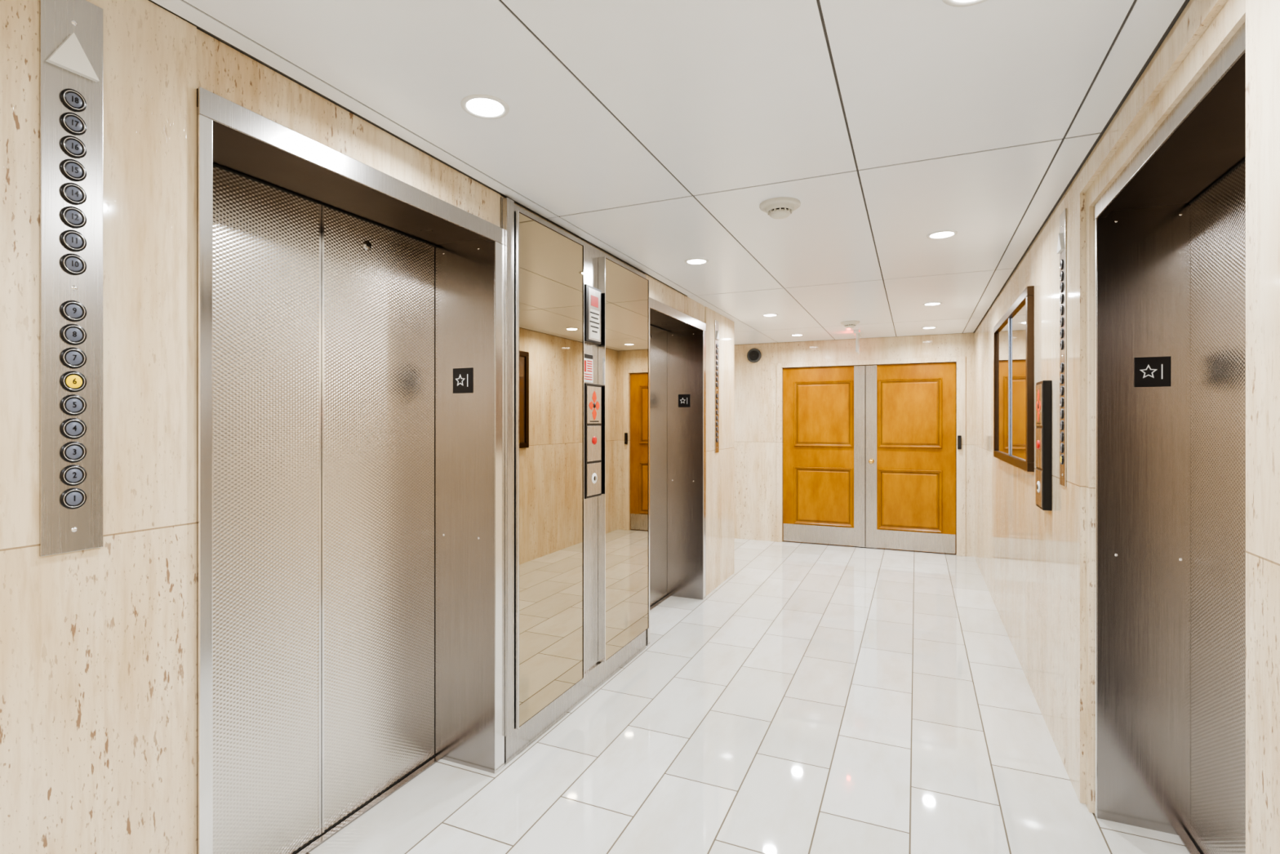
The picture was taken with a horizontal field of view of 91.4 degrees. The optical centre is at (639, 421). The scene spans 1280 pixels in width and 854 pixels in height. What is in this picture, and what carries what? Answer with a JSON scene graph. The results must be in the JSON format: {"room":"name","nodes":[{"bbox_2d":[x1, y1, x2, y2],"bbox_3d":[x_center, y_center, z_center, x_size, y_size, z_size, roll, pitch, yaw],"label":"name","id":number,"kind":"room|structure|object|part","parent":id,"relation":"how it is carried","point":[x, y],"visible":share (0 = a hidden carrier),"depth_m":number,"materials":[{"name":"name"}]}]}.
{"room":"lobby","nodes":[
{"label":"lobby","id":0,"kind":"room"},
{"bbox_2d":[0,0,733,853],"bbox_3d":[-1.160,0.245,2.076,0.600,2.410,8.860,0,0,24],"label":"wall","id":1,"kind":"structure","parent":0,"point":[98,646],"depth_m":1.39,"materials":[{"name":"stone"}]},
{"bbox_2d":[39,0,102,556],"bbox_3d":[-1.175,-0.308,1.293,0.006,1.153,0.105,0,0,24],"label":"plate","id":2,"kind":"object","parent":1,"relation":"attached to","point":[56,522],"visible":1,"depth_m":1.28,"materials":[{"name":"metal"}]},
{"bbox_2d":[45,32,99,82],"bbox_3d":[-1.167,-0.761,1.287,0.012,0.078,0.085,0,0,24],"label":"arrow","id":3,"kind":"object","parent":2,"relation":"attached to","point":[70,56],"visible":1,"depth_m":1.28,"materials":[{"name":"white plastic"}]},
{"bbox_2d":[196,86,504,853],"bbox_3d":[-0.982,0.319,2.145,0.359,2.262,1.225,0,0,24],"label":"elevator","id":4,"kind":"object","parent":1,"relation":"attached to","point":[350,315],"visible":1,"depth_m":2.22,"materials":[{"name":"metal"}]},
{"bbox_3d":[-1.245,0.338,1.935,0.038,2.205,0.563,0,0,24],"label":"door panel","id":5,"kind":"part","parent":4,"relation":"part of","materials":[{"name":"metal"}]},
{"bbox_3d":[-1.118,1.445,2.188,0.075,0.010,1.131,0,0,24],"label":"sill","id":6,"kind":"part","parent":4,"relation":"part of","materials":[{"name":"metal"}]},
{"bbox_3d":[-1.017,0.338,2.452,0.038,2.205,0.561,0,0,24],"label":"door panel","id":7,"kind":"part","parent":4,"relation":"part of","materials":[{"name":"metal"}]},
{"bbox_2d":[514,210,584,729],"bbox_3d":[-0.422,0.205,2.947,0.042,2.220,0.582,0,0,24],"label":"wall mirror","id":8,"kind":"object","parent":1,"relation":"attached to","point":[549,265],"visible":0.96,"depth_m":2.89,"materials":[{"name":"brown mirror"}]},
{"bbox_2d":[500,196,646,764],"bbox_3d":[-0.264,0.250,3.339,0.038,2.400,1.541,0,0,24],"label":"trim","id":9,"kind":"structure","parent":1,"relation":"attached to","point":[597,673],"depth_m":2.79,"materials":[{"name":"metal"}]},
{"bbox_2d":[584,353,592,382],"bbox_3d":[-0.283,-0.285,3.309,0.005,0.150,0.140,0,0,24],"label":"notice sign","id":10,"kind":"object","parent":1,"relation":"attached to","point":[588,357],"visible":0.69,"depth_m":3.32,"materials":[{"name":"white plastic"}]},
{"bbox_2d":[584,284,600,344],"bbox_3d":[-0.260,-0.567,3.320,0.038,0.294,0.170,0,0,24],"label":"notice sign","id":11,"kind":"object","parent":1,"relation":"attached to","point":[592,295],"visible":0.88,"depth_m":3.30,"materials":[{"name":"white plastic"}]},
{"bbox_2d":[584,382,601,498],"bbox_3d":[-0.256,0.098,3.319,0.046,0.600,0.180,0,0,24],"label":"panel","id":12,"kind":"object","parent":1,"relation":"attached to","point":[593,392],"visible":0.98,"depth_m":3.30,"materials":[{"name":"silver plastic"}]},
{"bbox_2d":[598,256,648,662],"bbox_3d":[-0.086,0.205,3.709,0.042,2.220,0.617,0,0,24],"label":"wall mirror","id":13,"kind":"object","parent":1,"relation":"attached to","point":[624,348],"visible":0.98,"depth_m":3.64,"materials":[{"name":"brown mirror"}]},
{"bbox_2d":[646,297,706,645],"bbox_3d":[0.134,0.319,4.670,0.359,2.262,1.214,0,0,24],"label":"elevator","id":14,"kind":"object","parent":1,"relation":"attached to","point":[677,340],"visible":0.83,"depth_m":5.13,"materials":[{"name":"metal"}]},
{"bbox_3d":[0.098,0.338,4.974,0.038,2.205,0.556,0,0,24],"label":"door panel","id":15,"kind":"part","parent":14,"relation":"part of","materials":[{"name":"metal"}]},
{"bbox_3d":[-0.002,1.445,4.713,0.075,0.010,1.120,0,0,24],"label":"sill","id":16,"kind":"part","parent":14,"relation":"part of","materials":[{"name":"metal"}]},
{"bbox_2d":[715,320,719,453],"bbox_3d":[0.672,-0.308,5.470,0.006,1.153,0.105,0,0,24],"label":"plate","id":17,"kind":"object","parent":1,"relation":"attached to","point":[717,323],"visible":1,"depth_m":5.45,"materials":[{"name":"metal"}]},
{"bbox_2d":[716,327,718,448],"bbox_3d":[0.677,-0.302,5.468,0.006,1.059,0.044,0,0,24],"label":"button","id":18,"kind":"object","parent":17,"relation":"attached to","point":[717,327],"visible":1,"depth_m":5.46,"materials":[{"name":"black plastic"}]},
{"bbox_2d":[715,330,719,339],"bbox_3d":[0.679,-0.761,5.464,0.012,0.078,0.085,0,0,24],"label":"lens","id":19,"kind":"object","parent":17,"relation":"attached to","point":[717,334],"visible":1,"depth_m":5.45,"materials":[{"name":"white plastic"}]},
{"bbox_2d":[147,0,1190,345],"bbox_3d":[-0.651,-1.020,2.830,5.820,0.120,10.950,0,0,24],"label":"ceiling","id":20,"kind":"structure","parent":0,"point":[654,134],"depth_m":1.97,"materials":[{"name":"white paint"}]},
{"bbox_2d":[460,93,509,119],"bbox_3d":[-0.471,-0.957,1.903,0.144,0.006,0.144,0,0,24],"label":"recessed light","id":21,"kind":"object","parent":20,"relation":"in","point":[478,105],"visible":1,"depth_m":1.89,"materials":[{"name":"white glass"}]},
{"bbox_2d":[684,257,708,264],"bbox_3d":[0.338,-0.957,3.732,0.144,0.006,0.144,0,0,24],"label":"recessed light","id":22,"kind":"object","parent":20,"relation":"in","point":[694,260],"visible":1,"depth_m":3.72,"materials":[{"name":"white glass"}]},
{"bbox_2d":[761,313,777,316],"bbox_3d":[1.166,-0.957,5.607,0.144,0.006,0.144,0,0,24],"label":"recessed light","id":23,"kind":"object","parent":20,"relation":"in","point":[766,314],"visible":1,"depth_m":5.61,"materials":[{"name":"white glass"}]},
{"bbox_2d":[760,196,800,218],"bbox_3d":[0.617,-0.931,2.756,0.176,0.057,0.176,0,0,24],"label":"smoke detector","id":24,"kind":"object","parent":20,"relation":"attached to","point":[782,207],"visible":1,"depth_m":2.71,"materials":[{"name":"white plastic"}]},
{"bbox_2d":[790,333,804,336],"bbox_3d":[1.732,-0.957,6.888,0.144,0.006,0.144,0,0,24],"label":"recessed light","id":25,"kind":"object","parent":20,"relation":"in","point":[793,335],"visible":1,"depth_m":6.88,"materials":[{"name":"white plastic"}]},
{"bbox_2d":[840,320,859,328],"bbox_3d":[2.016,-0.931,5.997,0.176,0.057,0.176,0,0,24],"label":"smoke detector","id":26,"kind":"object","parent":20,"relation":"attached to","point":[848,324],"visible":1,"depth_m":5.95,"materials":[{"name":"white plastic"}]},
{"bbox_2d":[853,329,862,354],"bbox_3d":[2.318,-0.848,6.648,0.065,0.225,0.325,0,0,24],"label":"exit sign","id":27,"kind":"object","parent":20,"relation":"attached to","point":[857,333],"visible":1,"depth_m":6.55,"materials":[{"name":"white plastic"}]},
{"bbox_3d":[2.317,-0.830,6.651,0.014,0.190,0.300,0,0,24],"label":"edge lit plate","id":28,"kind":"part","parent":27,"relation":"part of","materials":[{"name":"plastic"}]},
{"bbox_2d":[921,326,937,328],"bbox_3d":[2.940,-0.957,6.354,0.144,0.006,0.144,0,0,24],"label":"recessed light","id":29,"kind":"object","parent":20,"relation":"in","point":[925,327],"visible":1,"depth_m":6.34,"materials":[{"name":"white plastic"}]},
{"bbox_2d":[922,302,942,306],"bbox_3d":[2.374,-0.957,5.074,0.144,0.006,0.144,0,0,24],"label":"recessed light","id":30,"kind":"object","parent":20,"relation":"in","point":[930,304],"visible":1,"depth_m":5.07,"materials":[{"name":"white glass"}]},
{"bbox_2d":[926,230,957,239],"bbox_3d":[1.545,-0.957,3.199,0.144,0.006,0.144,0,0,24],"label":"recessed light","id":31,"kind":"object","parent":20,"relation":"in","point":[943,233],"visible":1,"depth_m":3.19,"materials":[{"name":"white glass"}]},
{"bbox_2d":[942,0,987,7],"bbox_3d":[0.736,-0.957,1.369,0.144,0.006,0.144,0,0,24],"label":"recessed light","id":32,"kind":"object","parent":20,"relation":"in","point":[958,3],"visible":1,"depth_m":1.42,"materials":[{"name":"white glass"}]},
{"bbox_2d":[307,537,1189,853],"bbox_3d":[-0.559,1.500,2.816,6.100,0.100,11.100,0,0,24],"label":"floor","id":33,"kind":"structure","parent":0,"point":[820,698],"depth_m":2.79,"materials":[{"name":"tile"}]},
{"bbox_2d":[733,333,973,556],"bbox_3d":[1.521,0.245,7.746,5.820,2.410,0.200,0,0,24],"label":"wall","id":34,"kind":"structure","parent":0,"point":[754,383],"depth_m":7.61,"materials":[{"name":"stone"}]},
{"bbox_2d":[746,348,761,362],"bbox_3d":[1.399,-0.815,7.667,0.176,0.176,0.045,0,0,24],"label":"wall speaker","id":35,"kind":"object","parent":34,"relation":"attached to","point":[753,355],"visible":1,"depth_m":7.65},
{"bbox_2d":[782,365,865,546],"bbox_3d":[2.171,0.396,7.404,0.937,2.092,0.051,0,0,24],"label":"leaf","id":36,"kind":"object","parent":34,"relation":"attached to","point":[808,456],"depth_m":7.35,"materials":[{"name":"brown wood"}]},
{"bbox_2d":[783,523,853,546],"bbox_3d":[2.109,1.333,7.408,0.812,0.210,0.003,0,0,24],"label":"kick plate","id":37,"kind":"object","parent":36,"relation":"attached to","point":[839,535],"visible":1,"depth_m":7.40,"materials":[{"name":"metal"}]},
{"bbox_2d":[794,380,853,526],"bbox_3d":[2.158,0.365,7.377,0.673,1.705,0.026,0,0,24],"label":"panels","id":38,"kind":"object","parent":36,"relation":"attached to","point":[823,409],"visible":1,"depth_m":7.37,"materials":[{"name":"brown wood"}]},
{"bbox_3d":[2.535,0.396,7.218,0.121,2.090,0.006,0,0,24],"label":"steel stile","id":39,"kind":"part","parent":36,"relation":"part of","materials":[{"name":"silver metal"}]},
{"bbox_2d":[776,355,965,555],"bbox_3d":[2.608,0.370,7.213,2.035,2.160,0.136,0,0,24],"label":"trim","id":40,"kind":"structure","parent":34,"relation":"attached to","point":[960,362],"depth_m":6.87,"materials":[{"name":"stone"}]},
{"bbox_2d":[865,362,955,554],"bbox_3d":[3.017,0.396,6.996,0.928,2.092,0.113,0,0,24],"label":"leaf","id":41,"kind":"object","parent":34,"relation":"attached to","point":[944,459],"depth_m":7.00,"materials":[{"name":"brown wood"}]},
{"bbox_3d":[2.652,0.396,7.167,0.122,2.090,0.006,0,0,24],"label":"steel stile","id":42,"kind":"part","parent":41,"relation":"part of","materials":[{"name":"silver metal"}]},
{"bbox_3d":[2.640,0.450,7.136,0.054,0.054,0.064,0,0,24],"label":"knob","id":43,"kind":"part","parent":41,"relation":"part of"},
{"bbox_2d":[878,377,942,532],"bbox_3d":[3.017,0.365,6.997,0.662,1.705,0.026,0,0,24],"label":"panels","id":44,"kind":"object","parent":41,"relation":"attached to","point":[910,410],"visible":1,"depth_m":7.00,"materials":[{"name":"brown wood"}]},
{"bbox_2d":[876,528,955,553],"bbox_3d":[3.075,1.333,6.981,0.802,0.210,0.003,0,0,24],"label":"kick plate","id":45,"kind":"object","parent":41,"relation":"attached to","point":[886,539],"visible":1,"depth_m":6.97,"materials":[{"name":"metal"}]},
{"bbox_2d":[957,435,961,448],"bbox_3d":[3.449,0.220,6.746,0.036,0.150,0.040,0,0,24],"label":"card reader","id":46,"kind":"object","parent":34,"relation":"attached to","point":[959,437],"visible":1,"depth_m":6.73,"materials":[{"name":"black plastic"}]},
{"bbox_2d":[973,0,1279,853],"bbox_3d":[1.726,0.245,1.752,0.600,2.410,10.600,0,0,24],"label":"wall","id":47,"kind":"structure","parent":0,"point":[1035,564],"depth_m":2.32,"materials":[{"name":"stone"}]},
{"bbox_2d":[993,285,1034,471],"bbox_3d":[2.387,-0.228,4.029,0.032,0.984,1.580,0,0,24],"label":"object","id":48,"kind":"object","parent":47,"relation":"attached to","point":[1014,333],"visible":1,"depth_m":3.83,"materials":[{"name":"brown wood"}]},
{"bbox_3d":[2.394,-0.228,4.026,0.016,0.884,1.480,0,0,24],"label":"glass pane","id":49,"kind":"part","parent":48,"relation":"part of","materials":[{"name":"clear glass"}]},
{"bbox_2d":[1035,380,1051,511],"bbox_3d":[1.907,0.108,2.962,0.046,0.600,0.180,0,0,24],"label":"panel","id":50,"kind":"object","parent":47,"relation":"attached to","point":[1043,388],"visible":1,"depth_m":2.88,"materials":[{"name":"black plastic"}]},
{"bbox_2d":[1059,208,1066,486],"bbox_3d":[1.786,-0.308,2.638,0.006,1.153,0.105,0,0,24],"label":"plate","id":51,"kind":"object","parent":47,"relation":"attached to","point":[1063,217],"visible":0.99,"depth_m":2.61,"materials":[{"name":"metal"}]},
{"bbox_2d":[1057,232,1064,253],"bbox_3d":[1.779,-0.761,2.644,0.012,0.078,0.085,0,0,24],"label":"lens","id":52,"kind":"object","parent":51,"relation":"attached to","point":[1060,247],"visible":1,"depth_m":2.63,"materials":[{"name":"white plastic"}]},
{"bbox_2d":[1059,225,1063,475],"bbox_3d":[1.780,-0.302,2.641,0.006,1.059,0.044,0,0,24],"label":"button","id":53,"kind":"object","parent":51,"relation":"attached to","point":[1061,264],"visible":1,"depth_m":2.63,"materials":[{"name":"black plastic"}]},
{"bbox_2d":[1093,21,1245,853],"bbox_3d":[1.572,0.319,1.681,0.314,2.262,1.259,0,0,24],"label":"elevator","id":54,"kind":"object","parent":47,"relation":"attached to","point":[1169,232],"visible":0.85,"depth_m":2.19,"materials":[{"name":"metal"}]},
{"bbox_3d":[1.681,1.445,1.632,0.075,0.010,1.195,0,0,24],"label":"sill","id":55,"kind":"part","parent":54,"relation":"part of","materials":[{"name":"metal"}]},
{"bbox_3d":[1.814,0.338,1.900,0.038,2.205,0.595,0,0,24],"label":"door panel","id":56,"kind":"part","parent":54,"relation":"part of","materials":[{"name":"metal"}]}
]}

